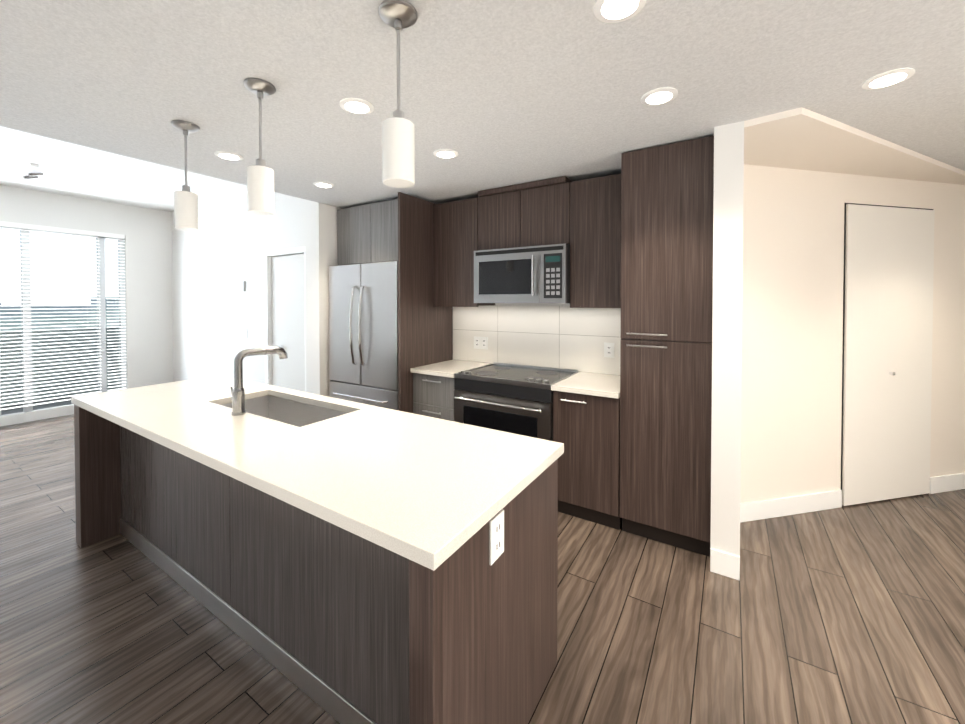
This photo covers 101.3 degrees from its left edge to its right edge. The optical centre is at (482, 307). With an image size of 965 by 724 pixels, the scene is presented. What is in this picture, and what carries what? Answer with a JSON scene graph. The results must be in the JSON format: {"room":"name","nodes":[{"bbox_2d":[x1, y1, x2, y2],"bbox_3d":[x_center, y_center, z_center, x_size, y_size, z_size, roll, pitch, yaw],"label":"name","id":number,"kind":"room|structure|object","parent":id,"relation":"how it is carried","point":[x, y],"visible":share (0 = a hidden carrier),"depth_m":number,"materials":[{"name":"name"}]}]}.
{"room":"kitchen","nodes":[
{"label":"kitchen","id":0,"kind":"room"},
{"bbox_2d":[0,185,173,388],"bbox_3d":[-6.400,-0.014,4.188,0.200,2.950,5.450,1,1,32],"label":"wall","id":1,"kind":"structure","parent":0,"point":[147,232],"depth_m":5.94,"materials":[{"name":"white paint"}]},
{"bbox_2d":[0,226,126,426],"bbox_3d":[-6.252,0.209,4.323,0.110,2.500,3.630,1,1,32],"label":"window","id":2,"kind":"structure","parent":1,"relation":"in","point":[28,414],"depth_m":5.32,"materials":[{"name":"silver metal"}]},
{"bbox_2d":[0,221,125,409],"bbox_3d":[-6.174,0.111,4.267,0.060,2.298,3.580,1,1,32],"label":"window blind slats","id":3,"kind":"object","parent":2,"relation":"attached to","point":[54,229],"visible":0.94,"depth_m":5.20,"materials":[{"name":"white plastic"}]},
{"bbox_2d":[0,126,246,211],"bbox_3d":[-4.703,-1.521,3.012,4.300,0.100,5.600,1,1,32],"label":"ceiling","id":4,"kind":"structure","parent":0,"point":[71,169],"depth_m":4.50,"materials":[{"name":"white paint"}]},
{"bbox_2d":[22,163,42,178],"bbox_3d":[-4.744,-1.424,4.172,0.300,0.128,0.117,1,1,32],"label":"track light","id":5,"kind":"object","parent":4,"relation":"attached to","point":[31,171],"visible":1,"depth_m":4.12,"materials":[{"name":"white metal"}]},
{"bbox_2d":[172,191,304,383],"bbox_3d":[-3.357,-0.033,5.407,4.060,2.950,0.150,1,1,32],"label":"wall","id":6,"kind":"structure","parent":0,"point":[217,257],"depth_m":5.43,"materials":[{"name":"white paint"}]},
{"bbox_2d":[241,281,245,290],"bbox_3d":[-3.114,-0.279,5.149,0.080,0.130,0.022,1,1,32],"label":"light switch","id":7,"kind":"object","parent":6,"relation":"attached to","point":[243,285],"visible":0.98,"depth_m":5.14,"materials":[{"name":"grey plastic"}]},
{"bbox_2d":[264,246,305,391],"bbox_3d":[-2.276,0.378,4.726,0.880,2.150,0.166,1,1,32],"label":"door frame","id":8,"kind":"structure","parent":6,"relation":"attached to","point":[268,316],"depth_m":4.86,"materials":[{"name":"white wood"}]},
{"bbox_2d":[271,254,304,391],"bbox_3d":[-2.304,0.413,4.682,0.730,2.064,0.110,1,1,32],"label":"room door","id":9,"kind":"structure","parent":6,"relation":"in","point":[287,288],"depth_m":4.69,"materials":[{"name":"white wood"}]},
{"bbox_2d":[305,200,342,396],"bbox_3d":[-1.459,-0.017,4.405,0.220,2.950,0.970,1,1,32],"label":"wall","id":10,"kind":"structure","parent":0,"point":[321,238],"depth_m":3.99,"materials":[{"name":"white paint"}]},
{"bbox_2d":[0,414,964,723],"bbox_3d":[-0.699,1.529,2.996,11.150,0.100,9.750,1,1,32],"label":"floor","id":11,"kind":"structure","parent":0,"point":[850,614],"depth_m":1.85,"materials":[{"name":"brown wood"}]},
{"bbox_2d":[72,403,557,723],"bbox_3d":[-1.119,1.048,2.088,2.884,0.890,0.853,1,1,32],"label":"kitchen island","id":12,"kind":"object","parent":11,"relation":"on","point":[340,569],"depth_m":1.48,"materials":[{"name":"brown wood"}]},
{"bbox_2d":[71,375,563,570],"bbox_3d":[-1.117,0.583,2.070,2.910,0.040,0.860,1,1,32],"label":"island countertop","id":13,"kind":"structure","parent":12,"relation":"on","point":[418,488],"depth_m":1.52,"materials":[{"name":"white stone"}]},
{"bbox_2d":[230,346,287,415],"bbox_3d":[-1.247,0.390,2.206,0.113,0.342,0.305,1,1,32],"label":"faucet","id":14,"kind":"object","parent":13,"relation":"on","point":[238,399],"visible":1,"depth_m":2.08,"materials":[{"name":"silver metal"}]},
{"bbox_2d":[222,395,346,426],"bbox_3d":[-1.158,0.708,2.279,0.940,0.213,0.390,1,1,32],"label":"sink","id":15,"kind":"object","parent":13,"relation":"in","point":[297,414],"visible":0.04,"depth_m":2.56,"materials":[{"name":"silver metal"}]},
{"bbox_2d":[490,509,503,564],"bbox_3d":[0.046,0.705,1.217,0.008,0.133,0.080,1,1,32],"label":"outlet","id":16,"kind":"object","parent":12,"relation":"attached to","point":[496,536],"visible":1,"depth_m":1.21,"materials":[{"name":"white plastic"}]},
{"bbox_2d":[329,261,398,410],"bbox_3d":[-0.973,0.524,4.001,0.940,1.880,0.812,1,1,32],"label":"fridge","id":17,"kind":"object","parent":11,"relation":"on","point":[363,333],"visible":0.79,"depth_m":3.68,"materials":[{"name":"grey metal"}]},
{"bbox_2d":[398,192,452,412],"bbox_3d":[-0.520,0.233,3.754,0.027,2.470,0.758,1,1,32],"label":"panel","id":18,"kind":"object","parent":11,"relation":"on","point":[425,331],"visible":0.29,"depth_m":3.59,"materials":[{"name":"brown wood"}]},
{"bbox_2d":[413,373,455,420],"bbox_3d":[-0.273,1.022,3.679,0.478,0.893,0.642,1,1,32],"label":"base cabinet","id":19,"kind":"object","parent":11,"relation":"on","point":[433,395],"visible":0.35,"depth_m":3.43,"materials":[{"name":"brown wood"}]},
{"bbox_2d":[410,360,491,377],"bbox_3d":[-0.271,0.557,3.674,0.478,0.037,0.640,1,1,32],"label":"countertop","id":20,"kind":"structure","parent":19,"relation":"on","point":[449,368],"depth_m":3.58,"materials":[{"name":"white stone"}]},
{"bbox_2d":[454,362,578,440],"bbox_3d":[0.275,0.999,3.294,0.851,0.952,0.696,1,1,32],"label":"range","id":21,"kind":"object","parent":11,"relation":"on","point":[512,398],"visible":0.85,"depth_m":3.06,"materials":[{"name":"grey metal"}]},
{"bbox_2d":[553,391,619,529],"bbox_3d":[0.854,1.033,2.972,0.464,0.893,0.642,1,1,32],"label":"base cabinet","id":22,"kind":"object","parent":11,"relation":"on","point":[586,430],"visible":0.71,"depth_m":2.71,"materials":[{"name":"brown wood"}]},
{"bbox_2d":[551,372,619,398],"bbox_3d":[0.856,0.568,2.967,0.465,0.037,0.640,1,1,32],"label":"countertop","id":23,"kind":"structure","parent":22,"relation":"on","point":[597,384],"depth_m":2.81,"materials":[{"name":"white stone"}]},
{"bbox_2d":[620,136,713,556],"bbox_3d":[1.275,0.238,2.696,0.522,2.492,0.642,1,1,32],"label":"pantry cabinet","id":24,"kind":"object","parent":11,"relation":"on","point":[667,193],"visible":0.92,"depth_m":2.44,"materials":[{"name":"brown wood"}]},
{"bbox_2d":[0,0,964,208],"bbox_3d":[1.122,-1.260,1.810,6.850,0.585,9.750,1,1,32],"label":"ceiling","id":25,"kind":"structure","parent":0,"point":[498,93],"depth_m":1.78,"materials":[{"name":"white paint"}]},
{"bbox_2d":[171,120,199,230],"bbox_3d":[-1.639,-0.721,2.187,0.128,0.574,0.128,1,1,32],"label":"pendant light","id":26,"kind":"object","parent":25,"relation":"hanging from","point":[186,218],"visible":1,"depth_m":2.16,"materials":[{"name":"white glass"}]},
{"bbox_2d":[214,151,242,160],"bbox_3d":[-1.693,-1.011,2.642,0.164,0.008,0.164,1,1,32],"label":"recessed light","id":27,"kind":"object","parent":25,"relation":"in","point":[229,155],"visible":0.94,"depth_m":2.62,"materials":[{"name":"white plastic"}]},
{"bbox_2d":[243,78,275,215],"bbox_3d":[-1.004,-0.715,1.789,0.128,0.574,0.128,1,1,32],"label":"pendant light","id":28,"kind":"object","parent":25,"relation":"hanging from","point":[260,188],"visible":0.98,"depth_m":1.75,"materials":[{"name":"white glass"}]},
{"bbox_2d":[313,182,333,187],"bbox_3d":[-1.320,-1.021,3.293,0.164,0.008,0.164,1,1,32],"label":"recessed light","id":29,"kind":"object","parent":25,"relation":"in","point":[325,184],"visible":0.96,"depth_m":3.27,"materials":[{"name":"white"}]},
{"bbox_2d":[340,98,373,114],"bbox_3d":[-0.626,-1.001,1.973,0.164,0.008,0.164,1,1,32],"label":"recessed light","id":30,"kind":"object","parent":25,"relation":"in","point":[357,106],"visible":0.96,"depth_m":1.96,"materials":[{"name":"white plastic"}]},
{"bbox_2d":[379,0,417,187],"bbox_3d":[-0.284,-0.708,1.337,0.128,0.574,0.128,1,1,32],"label":"pendant light","id":31,"kind":"object","parent":25,"relation":"hanging from","point":[398,150],"visible":1,"depth_m":1.30,"materials":[{"name":"white glass"}]},
{"bbox_2d":[433,149,457,158],"bbox_3d":[-0.241,-1.010,2.605,0.164,0.008,0.164,1,1,32],"label":"recessed light","id":32,"kind":"object","parent":25,"relation":"in","point":[445,153],"visible":0.92,"depth_m":2.58,"materials":[{"name":"white"}]},
{"bbox_2d":[594,0,645,22],"bbox_3d":[0.450,-0.990,1.298,0.164,0.008,0.164,1,1,32],"label":"recessed light","id":33,"kind":"object","parent":25,"relation":"in","point":[606,11],"visible":1,"depth_m":1.31,"materials":[{"name":"white plastic"}]},
{"bbox_2d":[640,87,677,105],"bbox_3d":[0.839,-0.999,1.880,0.164,0.008,0.164,1,1,32],"label":"recessed light","id":34,"kind":"object","parent":25,"relation":"in","point":[658,96],"visible":0.96,"depth_m":1.86,"materials":[{"name":"white"}]},
{"bbox_2d":[862,68,914,89],"bbox_3d":[1.772,-0.997,1.731,0.164,0.008,0.164,1,1,32],"label":"recessed light","id":35,"kind":"object","parent":25,"relation":"in","point":[889,78],"visible":1,"depth_m":1.72,"materials":[{"name":"white"}]},
{"bbox_2d":[493,303,569,305],"bbox_3d":[0.343,0.217,3.762,3.520,2.500,0.150,1,1,32],"label":"wall","id":36,"kind":"structure","parent":0,"point":[532,304],"depth_m":3.60,"materials":[{"name":"white"}]},
{"bbox_2d":[337,199,397,264],"bbox_3d":[-0.916,-0.722,4.076,0.997,0.570,0.608,1,1,32],"label":"upper cabinet","id":37,"kind":"object","parent":36,"relation":"attached to","point":[367,233],"visible":0.62,"depth_m":3.84,"materials":[{"name":"grey wood"}]},
{"bbox_2d":[433,198,494,305],"bbox_3d":[-0.175,-0.503,3.786,0.506,0.961,0.318,1,1,32],"label":"upper cabinet","id":38,"kind":"object","parent":36,"relation":"attached to","point":[455,222],"depth_m":3.65,"materials":[{"name":"brown wood"}]},
{"bbox_2d":[477,184,520,249],"bbox_3d":[0.221,-0.768,3.534,0.424,0.507,0.318,1,1,32],"label":"upper cabinet","id":39,"kind":"object","parent":36,"relation":"attached to","point":[498,209],"depth_m":3.39,"materials":[{"name":"brown wood"}]},
{"bbox_2d":[453,305,620,375],"bbox_3d":[0.463,0.676,3.600,1.802,1.388,0.009,1,1,32],"label":"backsplash","id":40,"kind":"structure","parent":36,"relation":"attached to","point":[565,337],"depth_m":3.54,"materials":[{"name":"tile"}]},
{"bbox_2d":[474,336,487,349],"bbox_3d":[-0.017,0.346,3.885,0.160,0.120,0.008,1,1,32],"label":"outlet","id":41,"kind":"object","parent":40,"relation":"attached to","point":[480,342],"visible":1,"depth_m":3.88,"materials":[{"name":"white plastic"}]},
{"bbox_2d":[604,342,613,357],"bbox_3d":[1.033,0.346,3.226,0.080,0.120,0.008,1,1,32],"label":"outlet","id":42,"kind":"object","parent":40,"relation":"attached to","point":[609,350],"visible":1,"depth_m":3.22,"materials":[{"name":"white plastic"}]},
{"bbox_2d":[521,176,572,246],"bbox_3d":[0.580,-0.765,3.308,0.424,0.507,0.318,1,1,32],"label":"upper cabinet","id":43,"kind":"object","parent":36,"relation":"attached to","point":[544,203],"depth_m":3.16,"materials":[{"name":"brown wood"}]},
{"bbox_2d":[474,243,569,302],"bbox_3d":[0.367,-0.267,3.375,0.840,0.456,0.444,1,1,32],"label":"microwave","id":44,"kind":"object","parent":43,"relation":"attached to","point":[535,274],"visible":1,"depth_m":3.20,"materials":[{"name":"grey metal"}]},
{"bbox_2d":[569,174,620,307],"bbox_3d":[0.950,-0.492,3.080,0.446,0.961,0.318,1,1,32],"label":"upper cabinet","id":45,"kind":"object","parent":36,"relation":"attached to","point":[582,218],"depth_m":2.96,"materials":[{"name":"brown wood"}]},
{"bbox_2d":[710,121,743,555],"bbox_3d":[1.544,0.237,2.495,0.140,2.500,0.720,1,1,32],"label":"wall","id":46,"kind":"structure","parent":0,"point":[727,325],"depth_m":2.19,"materials":[{"name":"white paint"}]},
{"bbox_2d":[710,548,739,579],"bbox_3d":[1.349,1.426,2.203,0.140,0.130,0.014,1,1,32],"label":"baseboard","id":47,"kind":"structure","parent":46,"relation":"attached to","point":[726,564],"depth_m":2.19,"materials":[{"name":"white"}]},
{"bbox_2d":[740,164,964,505],"bbox_3d":[4.188,0.224,3.352,5.000,2.500,0.150,0,1,-13],"label":"wall","id":48,"kind":"structure","parent":0,"point":[792,313],"depth_m":2.86,"materials":[{"name":"white paint"}]},
{"bbox_2d":[740,490,841,522],"bbox_3d":[2.216,1.417,2.834,0.654,0.130,0.654,1,1,32],"label":"baseboard","id":49,"kind":"structure","parent":48,"relation":"attached to","point":[782,506],"depth_m":2.82,"materials":[{"name":"white wood"}]},
{"bbox_2d":[841,203,934,505],"bbox_3d":[3.104,0.351,3.026,0.641,2.248,0.641,1,1,32],"label":"closet door","id":50,"kind":"structure","parent":48,"relation":"in","point":[887,346],"depth_m":3.00,"materials":[{"name":"white wood"}]},
{"bbox_2d":[929,472,964,493],"bbox_3d":[5.095,1.407,3.494,2.252,0.130,2.252,1,1,32],"label":"baseboard","id":51,"kind":"structure","parent":48,"relation":"attached to","point":[951,482],"depth_m":3.17,"materials":[{"name":"white"}]},
{"label":"outside","id":52,"kind":"structure","parent":0,"visible":0},
{"bbox_2d":[0,228,118,330],"bbox_3d":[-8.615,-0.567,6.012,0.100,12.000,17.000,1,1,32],"label":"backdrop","id":53,"kind":"structure","parent":52,"point":[110,281],"depth_m":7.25,"materials":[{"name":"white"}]},
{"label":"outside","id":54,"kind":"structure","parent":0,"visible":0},
{"bbox_2d":[0,327,119,414],"bbox_3d":[-6.929,0.989,4.978,1.480,1.220,7.000,1,1,32],"label":"balcony","id":55,"kind":"object","parent":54,"point":[35,407],"depth_m":6.36,"materials":[{"name":"grey concrete"}]}
]}

